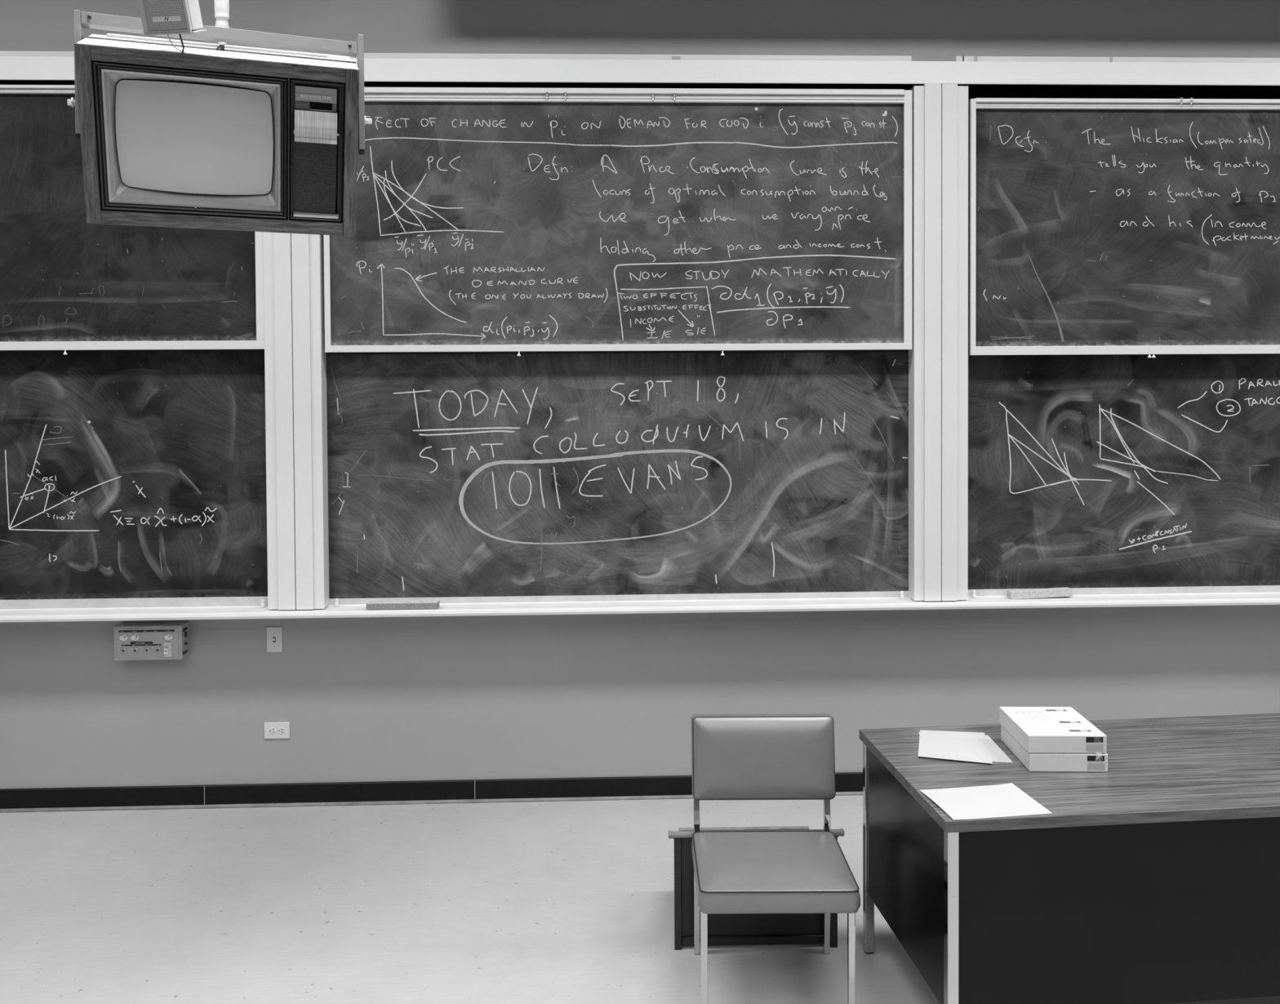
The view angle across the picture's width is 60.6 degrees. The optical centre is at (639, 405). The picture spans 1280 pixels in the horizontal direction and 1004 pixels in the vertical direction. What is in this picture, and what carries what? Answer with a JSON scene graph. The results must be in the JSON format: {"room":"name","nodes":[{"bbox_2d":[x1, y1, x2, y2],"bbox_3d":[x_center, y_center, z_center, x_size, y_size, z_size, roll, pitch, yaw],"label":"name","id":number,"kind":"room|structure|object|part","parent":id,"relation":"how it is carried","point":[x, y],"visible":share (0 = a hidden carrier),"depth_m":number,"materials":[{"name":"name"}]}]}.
{"room":"classroom","nodes":[
{"label":"classroom","id":0,"kind":"room"},
{"bbox_2d":[0,0,1279,788],"bbox_3d":[0.608,-0.568,5.001,11.000,4.700,0.100,0,1,-2],"label":"wall","id":1,"kind":"structure","parent":0,"point":[487,697],"depth_m":4.95,"materials":[{"name":"paint"}]},
{"bbox_2d":[113,621,189,660],"bbox_3d":[-2.151,1.041,4.826,0.304,0.149,0.112,0,1,-2],"label":"control box","id":2,"kind":"object","parent":1,"relation":"attached to","point":[133,641],"visible":1,"depth_m":4.79,"materials":[{"name":"metal"}]},
{"bbox_3d":[-2.256,1.015,4.776,0.036,0.036,0.021,0,1,-2],"label":"dial knob","id":3,"kind":"part","parent":2,"relation":"part of","materials":[{"name":"silver metal"}]},
{"bbox_2d":[120,646,127,654],"bbox_3d":[-2.256,1.074,4.786,0.025,0.033,0.003,0,1,-2],"label":"knob","id":4,"kind":"object","parent":2,"relation":"attached to","point":[123,649],"depth_m":4.79,"materials":[{"name":"metal"}]},
{"bbox_3d":[-2.207,1.014,4.778,0.036,0.036,0.021,0,1,-2],"label":"dial knob","id":5,"kind":"part","parent":2,"relation":"part of","materials":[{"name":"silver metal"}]},
{"bbox_2d":[133,646,138,653],"bbox_3d":[-2.205,1.073,4.788,0.025,0.033,0.003,0,1,-2],"label":"knob","id":6,"kind":"object","parent":2,"relation":"attached to","point":[135,649],"depth_m":4.79,"materials":[{"name":"metal"}]},
{"bbox_2d":[144,646,150,653],"bbox_3d":[-2.155,1.073,4.790,0.025,0.033,0.003,0,1,-2],"label":"knob","id":7,"kind":"object","parent":2,"relation":"attached to","point":[147,649],"depth_m":4.79,"materials":[{"name":"metal"}]},
{"bbox_3d":[-2.157,1.042,4.792,0.269,0.128,0.004,0,1,-2],"label":"plate","id":8,"kind":"part","parent":2,"relation":"part of","materials":[{"name":"metal"}]},
{"bbox_2d":[155,646,161,653],"bbox_3d":[-2.108,1.073,4.792,0.025,0.033,0.003,0,1,-2],"label":"knob","id":9,"kind":"object","parent":2,"relation":"attached to","point":[157,649],"depth_m":4.79,"materials":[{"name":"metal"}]},
{"bbox_3d":[-2.067,1.071,4.793,0.033,0.063,0.004,0,1,-2],"label":"rocker plate","id":10,"kind":"part","parent":2,"relation":"part of","materials":[{"name":"grey plastic"}]},
{"bbox_3d":[-2.062,1.014,4.783,0.036,0.036,0.021,0,1,-2],"label":"dial knob","id":11,"kind":"part","parent":2,"relation":"part of","materials":[{"name":"silver metal"}]},
{"bbox_2d":[266,626,282,652],"bbox_3d":[-1.635,1.050,4.894,0.069,0.113,0.018,0,1,-2],"label":"light switch","id":12,"kind":"object","parent":1,"relation":"attached to","point":[274,634],"visible":1,"depth_m":4.90,"materials":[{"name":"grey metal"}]},
{"bbox_2d":[264,721,289,738],"bbox_3d":[-1.628,1.459,4.908,0.112,0.074,0.008,0,1,-2],"label":"wall outlet","id":13,"kind":"object","parent":1,"relation":"attached to","point":[272,730],"visible":1,"depth_m":4.91,"materials":[{"name":"white plastic"}]},
{"bbox_2d":[268,727,275,734],"bbox_3d":[-1.647,1.459,4.905,0.033,0.033,0.002,0,1,-2],"label":"receptacle","id":14,"kind":"object","parent":13,"relation":"attached to","point":[272,731],"depth_m":4.90,"materials":[{"name":"white plastic"}]},
{"bbox_2d":[277,726,284,734],"bbox_3d":[-1.608,1.459,4.907,0.033,0.033,0.002,0,1,-2],"label":"receptacle","id":15,"kind":"object","parent":13,"relation":"attached to","point":[281,730],"depth_m":4.91,"materials":[{"name":"white plastic"}]},
{"bbox_2d":[0,772,862,813],"bbox_3d":[0.624,1.734,4.991,10.800,0.098,0.025,0,1,-2],"label":"baseboard","id":16,"kind":"structure","parent":1,"relation":"attached to","point":[847,784],"depth_m":4.92,"materials":[{"name":"rubber"}]},
{"bbox_3d":[-3.360,1.754,4.846,2.825,0.086,0.013,0,1,-2],"label":"panel","id":17,"kind":"part","parent":16,"relation":"part of","materials":[{"name":"rubber"}]},
{"bbox_3d":[-1.347,1.741,4.922,1.200,0.086,0.013,0,1,-2],"label":"panel","id":18,"kind":"part","parent":16,"relation":"part of","materials":[{"name":"rubber"}]},
{"bbox_3d":[0.488,1.728,4.991,2.467,0.086,0.013,0,1,-2],"label":"panel","id":19,"kind":"part","parent":16,"relation":"part of","materials":[{"name":"rubber"}]},
{"bbox_2d":[0,51,1279,622],"bbox_3d":[0.325,-0.315,4.851,10.180,2.447,0.187,0,1,-2],"label":"surround","id":20,"kind":"object","parent":1,"relation":"attached to","point":[295,356],"visible":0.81,"depth_m":4.84,"materials":[{"name":"metal"}]},
{"bbox_2d":[0,84,264,355],"bbox_3d":[-2.726,-0.796,4.721,2.176,1.160,0.030,0,1,-2],"label":"chalkboard","id":21,"kind":"object","parent":20,"relation":"attached to","point":[67,282],"visible":0.71,"depth_m":4.74,"materials":[{"name":"stone"}]},
{"bbox_3d":[-2.737,-1.357,4.714,2.124,0.037,0.018,0,1,-2],"label":"rail","id":22,"kind":"part","parent":21,"relation":"part of","materials":[{"name":"metal"}]},
{"bbox_3d":[-2.723,-0.255,4.738,2.176,0.037,0.022,0,1,-2],"label":"rail","id":23,"kind":"part","parent":21,"relation":"part of","materials":[{"name":"metal"}]},
{"bbox_3d":[-1.656,-0.830,4.765,0.035,1.099,0.022,0,1,-2],"label":"rail","id":24,"kind":"part","parent":21,"relation":"part of","materials":[{"name":"metal"}]},
{"bbox_2d":[0,349,267,608],"bbox_3d":[-2.745,0.327,4.827,2.357,1.144,0.021,0,1,-2],"label":"chalkboard","id":25,"kind":"object","parent":20,"relation":"attached to","point":[129,478],"visible":0.92,"depth_m":4.84,"materials":[{"name":"stone"}]},
{"bbox_3d":[-2.741,0.879,4.839,2.357,0.039,0.021,0,1,-2],"label":"rail","id":26,"kind":"part","parent":25,"relation":"part of","materials":[{"name":"metal"}]},
{"bbox_2d":[260,599,265,607],"bbox_3d":[-1.670,0.878,4.853,0.020,0.033,0.020,0,1,-2],"label":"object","id":27,"kind":"object","parent":20,"relation":"on","point":[263,601],"visible":1,"depth_m":4.85,"materials":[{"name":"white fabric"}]},
{"bbox_3d":[-1.612,-0.251,4.817,0.048,2.290,0.105,0,1,-2],"label":"post","id":28,"kind":"part","parent":20,"relation":"part of","materials":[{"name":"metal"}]},
{"bbox_3d":[-1.552,-0.254,4.815,0.073,2.296,0.117,0,1,-2],"label":"post","id":29,"kind":"part","parent":20,"relation":"part of","materials":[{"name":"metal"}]},
{"bbox_3d":[-1.474,-0.255,4.817,0.075,2.296,0.117,0,1,-2],"label":"post","id":30,"kind":"part","parent":20,"relation":"part of","materials":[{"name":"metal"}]},
{"bbox_3d":[-1.415,-0.252,4.825,0.045,2.290,0.105,0,1,-2],"label":"post","id":31,"kind":"part","parent":20,"relation":"part of","materials":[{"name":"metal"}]},
{"bbox_2d":[334,598,338,606],"bbox_3d":[-1.347,0.876,4.865,0.020,0.033,0.020,0,1,-2],"label":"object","id":32,"kind":"object","parent":20,"relation":"on","point":[336,600],"visible":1,"depth_m":4.86,"materials":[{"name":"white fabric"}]},
{"bbox_2d":[366,600,439,609],"bbox_3d":[-1.040,0.876,4.804,0.311,0.029,0.049,0,1,-2],"label":"eraser","id":33,"kind":"object","parent":20,"relation":"on","point":[411,604],"visible":1,"depth_m":4.78,"materials":[{"name":"fabric"}]},
{"bbox_2d":[323,87,911,355],"bbox_3d":[-0.085,-0.803,4.821,2.589,1.174,0.030,0,1,-2],"label":"chalkboard","id":34,"kind":"object","parent":20,"relation":"attached to","point":[488,219],"visible":0.96,"depth_m":4.82,"materials":[{"name":"stone"}]},
{"bbox_3d":[-1.366,-0.818,4.776,0.025,1.119,0.022,0,1,-2],"label":"rail","id":35,"kind":"part","parent":34,"relation":"part of","materials":[{"name":"metal"}]},
{"bbox_3d":[-0.082,-0.253,4.838,2.589,0.029,0.022,0,1,-2],"label":"rail","id":36,"kind":"part","parent":34,"relation":"part of","materials":[{"name":"metal"}]},
{"bbox_3d":[-0.094,-1.360,4.814,2.530,0.062,0.018,0,1,-2],"label":"rail","id":37,"kind":"part","parent":34,"relation":"part of","materials":[{"name":"metal"}]},
{"bbox_3d":[1.191,-0.836,4.873,0.036,1.119,0.022,0,1,-2],"label":"rail","id":38,"kind":"part","parent":34,"relation":"part of","materials":[{"name":"metal"}]},
{"bbox_2d":[326,349,909,604],"bbox_3d":[-0.087,0.319,4.927,2.714,1.123,0.021,0,1,-2],"label":"chalkboard","id":39,"kind":"object","parent":20,"relation":"attached to","point":[559,476],"visible":1,"depth_m":4.92,"materials":[{"name":"stone"}]},
{"bbox_3d":[-0.084,0.868,4.940,2.714,0.025,0.021,0,1,-2],"label":"rail","id":40,"kind":"part","parent":39,"relation":"part of","materials":[{"name":"metal"}]},
{"bbox_2d":[0,591,1279,622],"bbox_3d":[0.332,0.893,4.879,10.180,0.030,0.186,0,1,-2],"label":"chalk tray","id":41,"kind":"object","parent":20,"relation":"on","point":[921,602],"depth_m":4.82,"materials":[{"name":"metal"}]},
{"bbox_2d":[899,591,904,599],"bbox_3d":[1.188,0.859,4.960,0.020,0.033,0.020,0,1,-2],"label":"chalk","id":42,"kind":"object","parent":20,"relation":"on","point":[901,596],"visible":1,"depth_m":4.95,"materials":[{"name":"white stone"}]},
{"bbox_3d":[1.240,-0.270,4.925,0.044,2.290,0.105,0,1,-2],"label":"post","id":43,"kind":"part","parent":20,"relation":"part of","materials":[{"name":"metal"}]},
{"bbox_3d":[1.300,-0.273,4.922,0.075,2.296,0.117,0,1,-2],"label":"post","id":44,"kind":"part","parent":20,"relation":"part of","materials":[{"name":"metal"}]},
{"bbox_3d":[1.375,-0.274,4.925,0.068,2.296,0.117,0,1,-2],"label":"post","id":45,"kind":"part","parent":20,"relation":"part of","materials":[{"name":"metal"}]},
{"bbox_3d":[1.435,-0.271,4.933,0.053,2.290,0.105,0,1,-2],"label":"post","id":46,"kind":"part","parent":20,"relation":"part of","materials":[{"name":"metal"}]},
{"bbox_2d":[971,590,976,597],"bbox_3d":[1.517,0.857,4.973,0.020,0.033,0.020,0,1,-2],"label":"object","id":47,"kind":"object","parent":20,"relation":"on","point":[973,595],"visible":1,"depth_m":4.97,"materials":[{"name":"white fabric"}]},
{"bbox_2d":[1006,586,1072,599],"bbox_3d":[1.813,0.854,4.967,0.288,0.033,0.044,-2,1,-5],"label":"eraser","id":48,"kind":"object","parent":20,"relation":"on","point":[1053,592],"visible":1,"depth_m":4.95,"materials":[{"name":"grey fabric"}]},
{"bbox_2d":[968,353,1279,595],"bbox_3d":[2.729,0.311,5.034,2.666,1.103,0.021,0,1,-2],"label":"chalkboard","id":49,"kind":"object","parent":20,"relation":"attached to","point":[1110,473],"visible":0.96,"depth_m":5.01,"materials":[{"name":"stone"}]},
{"bbox_3d":[2.732,0.848,5.046,2.666,0.028,0.021,0,1,-2],"label":"rail","id":50,"kind":"part","parent":49,"relation":"part of","materials":[{"name":"metal"}]},
{"bbox_2d":[968,97,1279,357],"bbox_3d":[2.711,-0.794,4.928,2.478,1.158,0.030,0,1,-2],"label":"chalkboard","id":51,"kind":"object","parent":20,"relation":"attached to","point":[1098,226],"visible":1,"depth_m":4.91,"materials":[{"name":"stone"}]},
{"bbox_3d":[1.484,-0.811,4.885,0.023,1.099,0.022,0,1,-2],"label":"rail","id":52,"kind":"part","parent":51,"relation":"part of","materials":[{"name":"metal"}]},
{"bbox_3d":[2.714,-0.250,4.944,2.478,0.039,0.022,0,1,-2],"label":"rail","id":53,"kind":"part","parent":51,"relation":"part of","materials":[{"name":"metal"}]},
{"bbox_3d":[2.709,-1.349,4.921,2.437,0.047,0.018,0,1,-2],"label":"rail","id":54,"kind":"part","parent":51,"relation":"part of","materials":[{"name":"metal"}]},
{"bbox_2d":[0,795,1279,1003],"bbox_3d":[0.720,1.891,2.459,11.000,0.100,5.300,0,1,-2],"label":"floor","id":55,"kind":"structure","parent":0,"point":[535,902],"depth_m":3.94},
{"bbox_2d":[667,826,844,950],"bbox_3d":[0.384,1.609,3.821,0.584,0.404,0.384,0,1,-1],"label":"table","id":56,"kind":"object","parent":55,"relation":"on","point":[723,929],"visible":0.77,"depth_m":3.66,"materials":[{"name":"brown wood"}]},
{"bbox_3d":[0.140,1.620,3.821,0.024,0.384,0.356,0,1,5],"label":"panel","id":57,"kind":"part","parent":56,"relation":"part of","materials":[{"name":"black metal"}]},
{"bbox_3d":[0.388,1.790,3.669,0.498,0.028,0.020,0,1,-1],"label":"rail","id":58,"kind":"part","parent":56,"relation":"part of","materials":[{"name":"black metal"}]},
{"bbox_3d":[0.386,1.625,3.670,0.498,0.366,0.010,0,1,-1],"label":"panel","id":59,"kind":"part","parent":56,"relation":"part of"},
{"bbox_3d":[0.386,1.423,3.637,0.584,0.025,0.025,0,1,-1],"label":"rail","id":60,"kind":"part","parent":56,"relation":"part of","materials":[{"name":"grey wood"}]},
{"bbox_3d":[0.627,1.617,3.830,0.024,0.384,0.356,0,1,-7],"label":"panel","id":61,"kind":"part","parent":56,"relation":"part of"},
{"bbox_2d":[691,713,860,1003],"bbox_3d":[0.401,1.421,3.377,0.470,0.800,0.549,0,1,0],"label":"chair","id":62,"kind":"object","parent":55,"relation":"on","point":[787,756],"visible":1,"depth_m":3.50,"materials":[{"name":"grey plastic"}]},
{"bbox_3d":[0.187,1.465,3.622,0.020,0.696,0.062,0,1,0],"label":"leg","id":63,"kind":"part","parent":62,"relation":"part of","materials":[{"name":"silver metal"}]},
{"bbox_3d":[0.187,1.639,3.188,0.020,0.368,0.022,0,1,0],"label":"leg","id":64,"kind":"part","parent":62,"relation":"part of","materials":[{"name":"silver metal"}]},
{"bbox_3d":[0.402,1.147,3.566,0.466,0.268,0.071,0,-8,0],"label":"backrest","id":65,"kind":"part","parent":62,"relation":"part of","materials":[{"name":"grey leather"}]},
{"bbox_3d":[0.398,1.409,3.333,0.464,0.082,0.460,0,-1,0],"label":"seat","id":66,"kind":"part","parent":62,"relation":"part of","materials":[{"name":"grey plastic"}]},
{"bbox_3d":[0.616,1.462,3.621,0.020,0.696,0.062,0,1,0],"label":"leg","id":67,"kind":"part","parent":62,"relation":"part of","materials":[{"name":"silver metal"}]},
{"bbox_3d":[0.616,1.636,3.187,0.020,0.368,0.022,0,1,0],"label":"leg","id":68,"kind":"part","parent":62,"relation":"part of","materials":[{"name":"silver metal"}]},
{"bbox_2d":[858,713,1279,1003],"bbox_3d":[1.563,1.446,3.342,1.600,0.737,0.766,0,1,-6],"label":"desk","id":69,"kind":"object","parent":55,"relation":"on","point":[1153,877],"visible":0.97,"depth_m":2.97,"materials":[{"name":"laminate"}]},
{"bbox_3d":[0.756,1.457,3.621,0.030,0.701,0.030,0,1,-6],"label":"leg","id":70,"kind":"part","parent":69,"relation":"part of","materials":[{"name":"silver metal"}]},
{"bbox_3d":[0.791,1.366,3.263,0.018,0.501,0.685,0,1,-6],"label":"panel","id":71,"kind":"part","parent":69,"relation":"part of","materials":[{"name":"metal"}]},
{"bbox_3d":[0.827,1.473,2.909,0.030,0.701,0.030,0,1,-6],"label":"leg","id":72,"kind":"part","parent":69,"relation":"part of","materials":[{"name":"silver metal"}]},
{"bbox_2d":[918,732,1013,762],"bbox_3d":[1.022,1.078,3.454,0.240,0.001,0.267,0,1,5],"label":"paper sheet","id":73,"kind":"object","parent":69,"relation":"on","point":[997,754],"visible":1,"depth_m":3.39,"materials":[{"name":"grey paper"}]},
{"bbox_2d":[918,729,992,764],"bbox_3d":[0.988,1.075,3.461,0.217,0.003,0.305,0,1,13],"label":"paper sheet","id":74,"kind":"object","parent":73,"relation":"on","point":[943,744],"visible":1,"depth_m":3.45,"materials":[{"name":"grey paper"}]},
{"bbox_2d":[920,782,1051,819],"bbox_3d":[0.945,1.087,3.007,0.282,0.005,0.218,-1,1,-9],"label":"paper sheet","id":75,"kind":"object","parent":69,"relation":"on","point":[1004,800],"visible":1,"depth_m":3.00,"materials":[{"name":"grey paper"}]},
{"bbox_2d":[1000,724,1107,772],"bbox_3d":[1.268,1.050,3.367,0.229,0.057,0.290,0,1,2],"label":"carton","id":76,"kind":"object","parent":69,"relation":"on","point":[1094,762],"visible":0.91,"depth_m":3.23,"materials":[{"name":"white cardboard"}]},
{"bbox_2d":[999,706,1106,753],"bbox_3d":[1.263,0.997,3.368,0.229,0.053,0.286,0,1,1],"label":"carton","id":77,"kind":"object","parent":76,"relation":"on","point":[1037,730],"visible":1,"depth_m":3.29,"materials":[{"name":"white cardboard"}]},
{"bbox_3d":[1.598,1.367,2.983,1.519,0.501,0.020,0,1,-6],"label":"modesty panel","id":78,"kind":"part","parent":69,"relation":"part of","materials":[{"name":"metal"}]},
{"bbox_3d":[0.795,-2.846,-0.349,11.000,0.100,10.700,0,1,-2],"label":"ceiling","id":79,"kind":"structure","parent":0,"visible":0},
{"bbox_2d":[66,0,372,155],"bbox_3d":[-1.281,-1.833,3.349,0.877,2.070,0.100,-1,1,-17],"label":"bracket","id":80,"kind":"object","parent":79,"relation":"hanging from","point":[221,33],"visible":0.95,"depth_m":3.36,"materials":[{"name":"metal"}]},
{"bbox_3d":[-1.677,-0.897,3.246,0.012,0.028,0.028,-1,1,-17],"label":"pivot knob","id":81,"kind":"part","parent":80,"relation":"part of","materials":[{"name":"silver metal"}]},
{"bbox_3d":[-1.663,-0.982,3.248,0.018,0.362,0.048,-1,1,-17],"label":"arm","id":82,"kind":"part","parent":80,"relation":"part of","materials":[{"name":"paint"}]},
{"bbox_2d":[74,33,359,236],"bbox_3d":[-1.309,-0.841,3.476,0.790,0.608,0.570,-1,1,-17],"label":"television","id":83,"kind":"object","parent":80,"relation":"attached to","point":[236,138],"visible":1,"depth_m":3.32,"materials":[{"name":"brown wood"}]},
{"bbox_2d":[137,0,207,54],"bbox_3d":[-1.333,-1.150,3.110,0.154,0.296,0.213,0,1,-2],"label":"speaker","id":84,"kind":"object","parent":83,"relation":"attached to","point":[158,17],"visible":1,"depth_m":3.08},
{"bbox_3d":[-1.336,-1.151,3.047,0.130,0.220,0.010,-3,22,-2],"label":"frame","id":85,"kind":"part","parent":84,"relation":"part of","materials":[{"name":"plastic"}]},
{"bbox_2d":[142,0,187,31],"bbox_3d":[-1.333,-1.151,3.048,0.109,0.207,0.004,-3,23,-2],"label":"grille","id":86,"kind":"object","parent":84,"relation":"attached to","point":[153,8],"depth_m":3.07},
{"bbox_3d":[-1.336,-0.784,3.283,0.534,0.434,0.021,0,23,-17],"label":"moulding","id":87,"kind":"part","parent":83,"relation":"part of","materials":[{"name":"grey plastic"}]},
{"bbox_3d":[-1.267,-1.073,3.344,0.778,0.011,0.278,0,23,-17],"label":"panel","id":88,"kind":"part","parent":83,"relation":"part of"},
{"bbox_3d":[-1.227,-1.002,3.218,0.700,0.042,0.020,0,23,-17],"label":"rail","id":89,"kind":"part","parent":83,"relation":"part of","materials":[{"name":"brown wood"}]},
{"bbox_3d":[-1.284,-0.564,3.395,0.700,0.040,0.020,0,23,-17],"label":"rail","id":90,"kind":"part","parent":83,"relation":"part of","materials":[{"name":"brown wood"}]},
{"bbox_3d":[-1.023,-0.600,3.458,0.137,0.014,0.008,0,23,-17],"label":"trim","id":91,"kind":"part","parent":83,"relation":"part of","materials":[{"name":"silver metal"}]},
{"bbox_3d":[-0.988,-0.911,3.338,0.121,0.025,0.004,0,23,-17],"label":"channel panel","id":92,"kind":"part","parent":83,"relation":"part of","materials":[{"name":"grey plastic"}]},
{"bbox_3d":[-0.982,-0.941,3.319,0.121,0.043,0.004,0,23,-17],"label":"name plate","id":93,"kind":"part","parent":83,"relation":"part of","materials":[{"name":"silver metal"}]},
{"bbox_3d":[-1.000,-0.782,3.387,0.163,0.434,0.019,0,23,-17],"label":"moulding","id":94,"kind":"part","parent":83,"relation":"part of","materials":[{"name":"grey plastic"}]},
{"bbox_3d":[-0.889,-0.992,3.489,0.018,0.362,0.048,-1,1,-17],"label":"arm","id":95,"kind":"part","parent":80,"relation":"part of","materials":[{"name":"paint"}]}
]}

